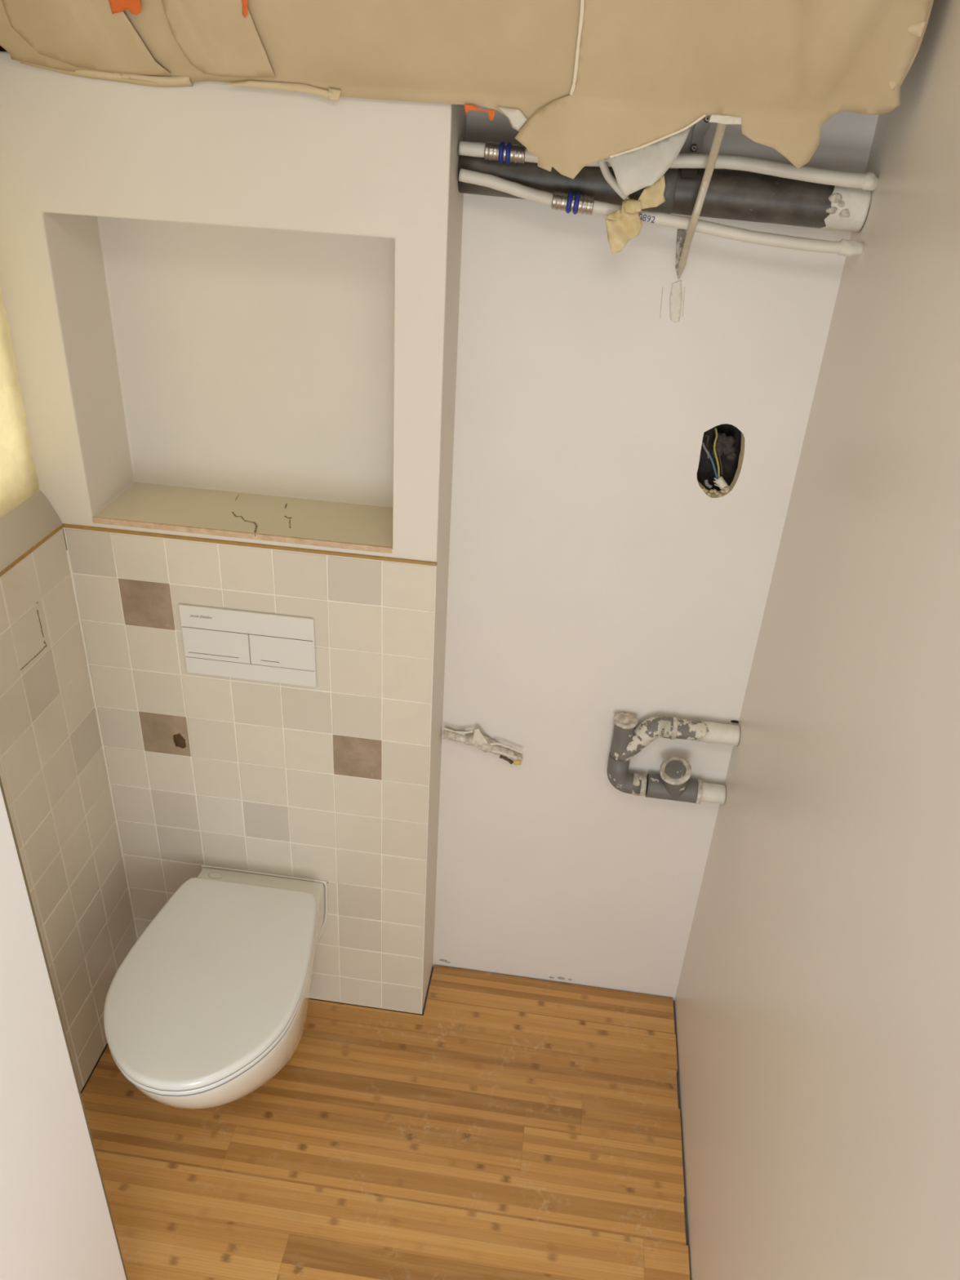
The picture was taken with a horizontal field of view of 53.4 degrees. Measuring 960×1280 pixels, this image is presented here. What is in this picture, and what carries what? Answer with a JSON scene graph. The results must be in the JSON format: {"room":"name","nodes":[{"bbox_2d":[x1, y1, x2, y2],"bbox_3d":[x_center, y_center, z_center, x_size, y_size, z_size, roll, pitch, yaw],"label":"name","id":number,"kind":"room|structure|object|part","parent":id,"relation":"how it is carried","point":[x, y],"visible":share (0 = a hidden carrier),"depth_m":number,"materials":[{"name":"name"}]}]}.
{"room":"bathroom under renovation","nodes":[
{"label":"bathroom under renovation","id":0,"kind":"room"},
{"bbox_2d":[0,489,137,1091],"bbox_3d":[-0.911,0.072,1.218,0.141,2.460,1.270,6,30,5],"label":"wall","id":1,"kind":"structure","parent":0,"point":[53,773],"depth_m":1.83,"materials":[{"name":"beige tile"}]},
{"bbox_2d":[0,286,39,516],"bbox_3d":[-0.852,-0.375,1.311,0.076,0.598,0.626,6,30,5],"label":"window","id":2,"kind":"structure","parent":1,"relation":"in","point":[19,479],"depth_m":1.62,"materials":[{"name":"yellow glass"}]},
{"bbox_2d":[0,524,62,577],"bbox_3d":[-0.810,-0.036,1.448,0.007,0.006,0.697,6,30,5],"label":"trim","id":3,"kind":"structure","parent":1,"relation":"attached to","point":[29,551],"depth_m":1.65,"materials":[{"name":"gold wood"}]},
{"bbox_3d":[-0.877,-0.071,1.440,0.140,0.074,0.702,6,30,5],"label":"plaster sill","id":4,"kind":"part","parent":1,"relation":"part of","materials":[{"name":"beige paint"}]},
{"bbox_2d":[0,45,466,1014],"bbox_3d":[-0.529,-0.260,1.825,0.944,2.460,0.253,6,30,5],"label":"wall","id":5,"kind":"structure","parent":0,"point":[229,308],"depth_m":1.74,"materials":[{"name":"white paint"}]},
{"bbox_2d":[103,864,328,1108],"bbox_3d":[-0.524,0.780,1.965,0.362,0.366,0.551,6,30,5],"label":"toilet","id":6,"kind":"object","parent":5,"relation":"attached to","point":[209,1003],"visible":1,"depth_m":1.82,"materials":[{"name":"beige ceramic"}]},
{"bbox_2d":[92,516,391,553],"bbox_3d":[-0.430,-0.189,1.716,0.554,0.011,0.006,6,30,5],"label":"trim","id":7,"kind":"structure","parent":5,"relation":"attached to","point":[95,519],"depth_m":1.71,"materials":[{"name":"beige wood"}]},
{"bbox_3d":[-0.418,-0.238,1.794,0.553,0.001,0.178,6,30,5],"label":"niche sill","id":8,"kind":"part","parent":5,"relation":"part of","materials":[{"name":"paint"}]},
{"bbox_2d":[178,604,316,687],"bbox_3d":[-0.442,0.012,1.825,0.260,0.151,0.008,6,30,5],"label":"flush plate","id":9,"kind":"object","parent":5,"relation":"attached to","point":[217,642],"visible":1,"depth_m":1.82,"materials":[{"name":"white plastic"}]},
{"bbox_2d":[62,523,437,565],"bbox_3d":[-0.421,-0.172,1.722,0.695,0.006,0.007,6,30,5],"label":"trim","id":10,"kind":"structure","parent":5,"relation":"attached to","point":[68,526],"depth_m":1.72,"materials":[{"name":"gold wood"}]},
{"bbox_2d":[458,168,863,257],"bbox_3d":[0.272,-0.639,1.431,0.616,0.083,0.030,6,30,5],"label":"pipe","id":11,"kind":"object","parent":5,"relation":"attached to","point":[568,202],"visible":0.99,"depth_m":1.43,"materials":[{"name":"plastic"}]},
{"bbox_2d":[605,174,665,253],"bbox_3d":[0.228,-0.628,1.411,0.084,0.114,0.018,11,31,12],"label":"tape shred","id":12,"kind":"object","parent":11,"relation":"attached to","point":[624,224],"visible":1,"depth_m":1.42,"materials":[{"name":"beige paper"}]},
{"bbox_2d":[639,213,654,222],"bbox_3d":[0.249,-0.630,1.428,0.025,0.012,0.001,6,30,5],"label":"print","id":13,"kind":"object","parent":11,"relation":"attached to","point":[645,218],"depth_m":1.43,"materials":[{"name":"blue"}]},
{"bbox_2d":[457,155,871,232],"bbox_3d":[0.274,-0.690,1.455,0.612,0.087,0.078,6,30,5],"label":"pipe","id":14,"kind":"object","parent":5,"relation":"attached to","point":[731,194],"visible":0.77,"depth_m":1.43,"materials":[{"name":"paint"}]},
{"bbox_2d":[458,141,878,191],"bbox_3d":[0.273,-0.699,1.400,0.612,0.035,0.030,6,30,5],"label":"pipe","id":15,"kind":"object","parent":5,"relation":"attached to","point":[501,152],"visible":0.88,"depth_m":1.38,"materials":[{"name":"plastic"}]},
{"bbox_2d":[596,158,631,199],"bbox_3d":[0.194,-0.677,1.399,0.064,0.066,0.015,6,30,5],"label":"sheath","id":16,"kind":"object","parent":15,"relation":"attached to","point":[608,176],"visible":0.59,"depth_m":1.40,"materials":[{"name":"plastic"}]},
{"bbox_2d":[80,964,690,1279],"bbox_3d":[-0.363,1.510,1.315,1.550,0.080,2.850,6,30,5],"label":"floor","id":17,"kind":"structure","parent":0,"point":[511,1127],"depth_m":2.00,"materials":[{"name":"brown wood"}]},
{"bbox_2d":[0,776,128,1279],"bbox_3d":[-0.579,0.415,1.030,0.040,2.048,0.310,6,30,5],"label":"door","id":18,"kind":"structure","parent":17,"relation":"on","point":[56,1222],"depth_m":1.22,"materials":[{"name":"white wood"}]},
{"bbox_2d":[432,105,878,1000],"bbox_3d":[0.252,-0.211,1.832,0.612,2.470,0.094,6,30,5],"label":"wall","id":19,"kind":"structure","parent":0,"point":[593,576],"depth_m":1.80,"materials":[{"name":"paint"}]},
{"bbox_2d":[442,727,523,764],"bbox_3d":[0.007,0.221,2.054,0.176,0.086,0.036,6,30,5],"label":"stub","id":20,"kind":"object","parent":19,"relation":"attached to","point":[477,739],"visible":1,"depth_m":2.04,"materials":[{"name":"paint"}]},
{"bbox_2d":[607,712,740,804],"bbox_3d":[0.393,0.258,1.980,0.254,0.204,0.091,6,30,5],"label":"drain pipe","id":21,"kind":"object","parent":19,"relation":"attached to","point":[674,783],"visible":1,"depth_m":1.97,"materials":[{"name":"grey plastic"}]},
{"bbox_2d":[688,115,711,152],"bbox_3d":[0.334,-0.764,1.443,0.026,0.052,0.010,6,30,5],"label":"bracket","id":22,"kind":"object","parent":19,"relation":"attached to","point":[701,127],"visible":0.77,"depth_m":1.44,"materials":[{"name":"grey metal"}]},
{"bbox_2d":[697,423,741,497],"bbox_3d":[0.431,-0.331,1.722,0.081,0.150,0.064,6,30,5],"label":"electrical box","id":23,"kind":"object","parent":19,"relation":"attached to","point":[721,446],"visible":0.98,"depth_m":1.73,"materials":[{"name":"black plastic"}]},
{"bbox_2d":[674,0,959,1279],"bbox_3d":[0.433,0.522,0.657,0.100,2.530,2.900,6,30,5],"label":"wall","id":24,"kind":"structure","parent":0,"point":[817,999],"depth_m":1.22,"materials":[{"name":"white paint"}]},
{"bbox_3d":[-0.200,-0.693,0.080,1.600,0.080,2.950,6,30,5],"label":"ceiling","id":25,"kind":"structure","parent":0,"visible":0},
{"bbox_2d":[0,0,933,178],"bbox_3d":[-0.077,-0.921,1.175,1.292,0.614,0.112,6,30,5],"label":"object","id":26,"kind":"structure","parent":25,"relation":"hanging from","point":[580,82],"depth_m":1.26,"materials":[{"name":"beige fabric"}]},
{"bbox_2d":[108,0,141,14],"bbox_3d":[-0.466,-0.838,1.256,0.050,0.026,0.012,11,31,13],"label":"tape","id":27,"kind":"object","parent":26,"relation":"attached to","point":[134,6],"visible":1,"depth_m":1.26,"materials":[{"name":"orange plastic"}]},
{"bbox_2d":[241,0,248,17],"bbox_3d":[-0.306,-0.828,1.245,0.013,0.029,0.012,6,30,5],"label":"tape","id":28,"kind":"object","parent":26,"relation":"attached to","point":[245,2],"visible":1,"depth_m":1.25,"materials":[{"name":"orange plastic"}]},
{"bbox_2d":[463,103,495,120],"bbox_3d":[-0.001,-0.727,1.317,0.044,0.019,0.004,6,30,5],"label":"tape","id":29,"kind":"object","parent":26,"relation":"attached to","point":[468,108],"visible":1,"depth_m":1.31,"materials":[{"name":"orange plastic"}]},
{"bbox_2d":[604,127,691,196],"bbox_3d":[0.234,-0.681,1.360,0.117,0.095,0.018,9,31,9],"label":"film","id":30,"kind":"object","parent":26,"relation":"hanging from","point":[637,170],"visible":0.89,"depth_m":1.36,"materials":[{"name":"white plastic"}]},
{"bbox_2d":[677,123,726,279],"bbox_3d":[0.321,-0.643,1.421,0.019,0.229,0.169,3,30,-1],"label":"strip","id":31,"kind":"object","parent":26,"relation":"hanging from","point":[721,128],"visible":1,"depth_m":1.38,"materials":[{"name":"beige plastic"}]},
{"bbox_2d":[708,115,741,124],"bbox_3d":[0.332,-0.700,1.284,0.048,0.012,0.026,6,30,5],"label":"foam block","id":32,"kind":"object","parent":26,"relation":"attached to","point":[722,119],"visible":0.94,"depth_m":1.27,"materials":[{"name":"white plastic"}]}
]}

